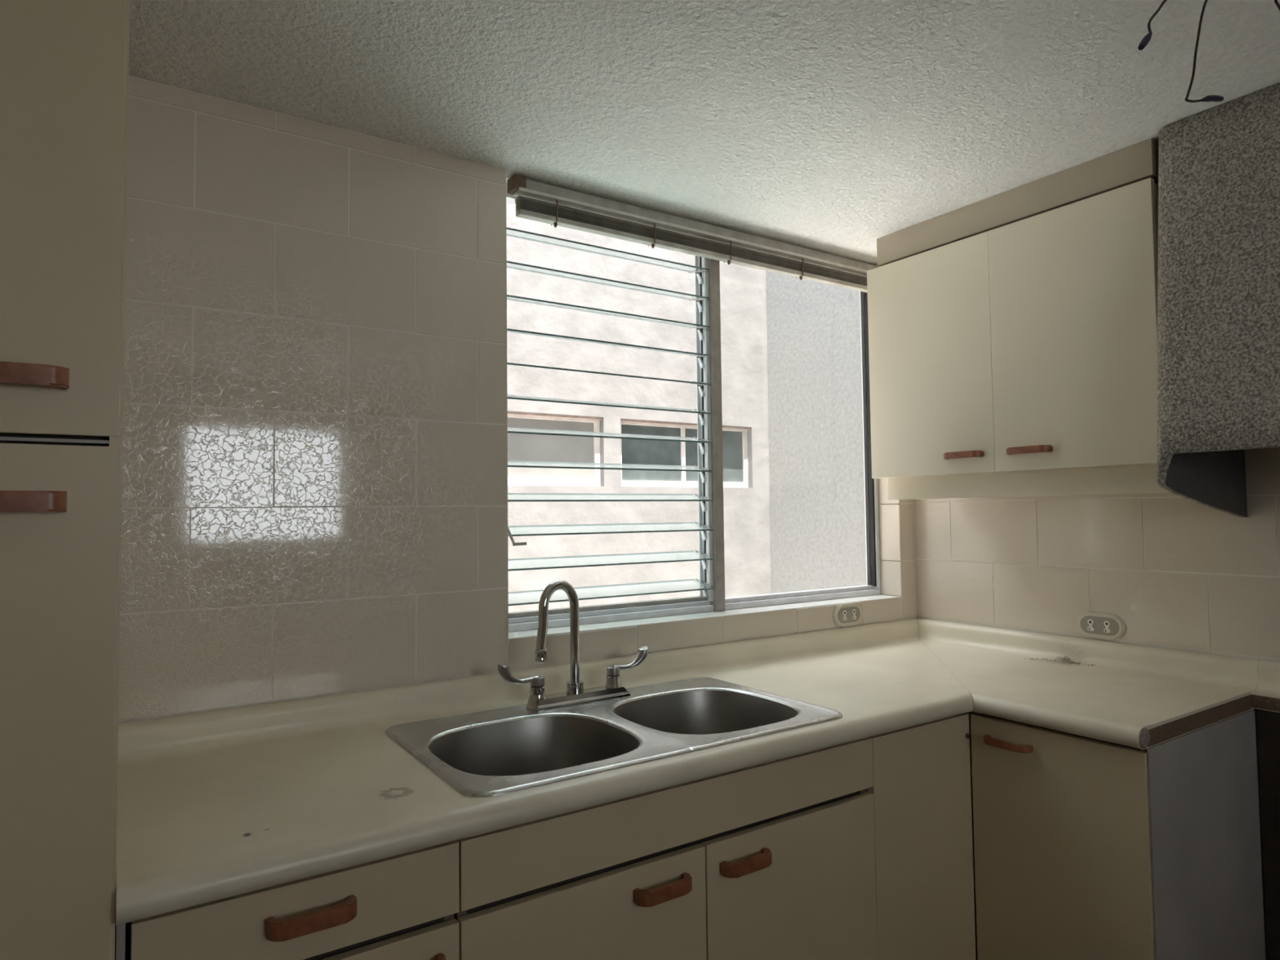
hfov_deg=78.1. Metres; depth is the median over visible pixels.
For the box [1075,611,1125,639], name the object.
wall outlet
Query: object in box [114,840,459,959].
base cabinet
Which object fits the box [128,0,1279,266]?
ceiling
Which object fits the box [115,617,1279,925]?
countertop
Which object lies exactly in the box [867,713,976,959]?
cabinet filler
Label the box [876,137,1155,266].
soffit
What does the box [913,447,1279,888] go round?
wall
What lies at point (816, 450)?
wall
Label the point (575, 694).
kitchen faucet
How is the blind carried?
attached to the window
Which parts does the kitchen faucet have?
lever handle, gooseneck spout, plate, lever handle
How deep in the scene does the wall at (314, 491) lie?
1.70 m
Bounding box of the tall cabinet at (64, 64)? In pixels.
[0,0,129,959]
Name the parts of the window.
rail, louvre blade, louvre blade, louvre blade, louvre blade, louvre blade, louvre blade, louvre blade, louvre blade, louvre blade, louvre blade, louvre blade, louvre blade, rail, lever, lever, lever, lever, lever, lever, lever, lever, lever, lever, lever, lever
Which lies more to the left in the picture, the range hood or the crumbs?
the crumbs
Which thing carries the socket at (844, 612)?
attached to the wall outlet at (846, 614)
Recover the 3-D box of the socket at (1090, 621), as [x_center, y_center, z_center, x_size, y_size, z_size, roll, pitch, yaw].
[1.299,0.418,2.275,0.001,0.033,0.018,1,-3,-34]
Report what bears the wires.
hanging from the ceiling
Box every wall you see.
[118,75,916,791]
[765,271,866,593]
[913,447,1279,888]
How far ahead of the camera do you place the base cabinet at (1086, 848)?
1.76 m
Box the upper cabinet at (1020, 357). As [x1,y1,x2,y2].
[866,176,1171,499]
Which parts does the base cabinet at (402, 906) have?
panel, handle, rail, door, handle, panel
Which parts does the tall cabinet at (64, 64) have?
handle, handle, door, door, panel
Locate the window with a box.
[506,186,880,632]
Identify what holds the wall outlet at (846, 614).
attached to the wall at (314, 491)
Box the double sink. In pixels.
[385,676,842,797]
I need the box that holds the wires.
[1137,0,1279,102]
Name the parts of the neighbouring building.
pane, pane, pane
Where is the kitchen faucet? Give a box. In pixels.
[497,579,648,711]
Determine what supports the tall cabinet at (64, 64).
on the floor
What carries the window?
in the wall at (314, 491)
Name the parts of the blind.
ladder cord, ladder cord, rail, ladder cord, ladder cord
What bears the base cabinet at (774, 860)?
on the floor
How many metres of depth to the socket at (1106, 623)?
2.24 m
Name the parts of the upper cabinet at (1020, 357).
door, handle, rail, handle, door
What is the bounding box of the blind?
[506,173,879,293]
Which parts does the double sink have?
bowl, bowl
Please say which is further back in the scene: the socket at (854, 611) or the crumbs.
the socket at (854, 611)
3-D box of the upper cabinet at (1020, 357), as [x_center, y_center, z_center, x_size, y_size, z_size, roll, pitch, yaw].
[1.098,-0.322,2.248,0.403,0.740,0.827,1,-3,-34]
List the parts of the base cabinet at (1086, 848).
panel, handle, rail, door, panel, panel, post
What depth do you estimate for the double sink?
1.71 m
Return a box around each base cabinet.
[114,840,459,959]
[453,737,877,959]
[970,708,1279,959]
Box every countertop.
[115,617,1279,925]
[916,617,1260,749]
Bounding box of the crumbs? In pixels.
[1024,655,1102,666]
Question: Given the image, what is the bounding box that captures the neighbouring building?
[506,204,772,612]
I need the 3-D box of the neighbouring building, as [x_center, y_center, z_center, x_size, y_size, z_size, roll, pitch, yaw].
[-1.405,-0.319,3.997,5.375,4.500,0.200,1,-3,-34]
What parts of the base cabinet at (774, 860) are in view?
panel, door, handle, rail, handle, door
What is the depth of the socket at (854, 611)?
2.58 m
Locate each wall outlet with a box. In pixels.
[832,602,862,626]
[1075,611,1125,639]
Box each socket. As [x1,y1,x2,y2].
[842,610,847,620]
[852,608,856,619]
[1087,618,1093,631]
[1103,620,1110,632]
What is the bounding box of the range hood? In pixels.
[1156,82,1279,517]

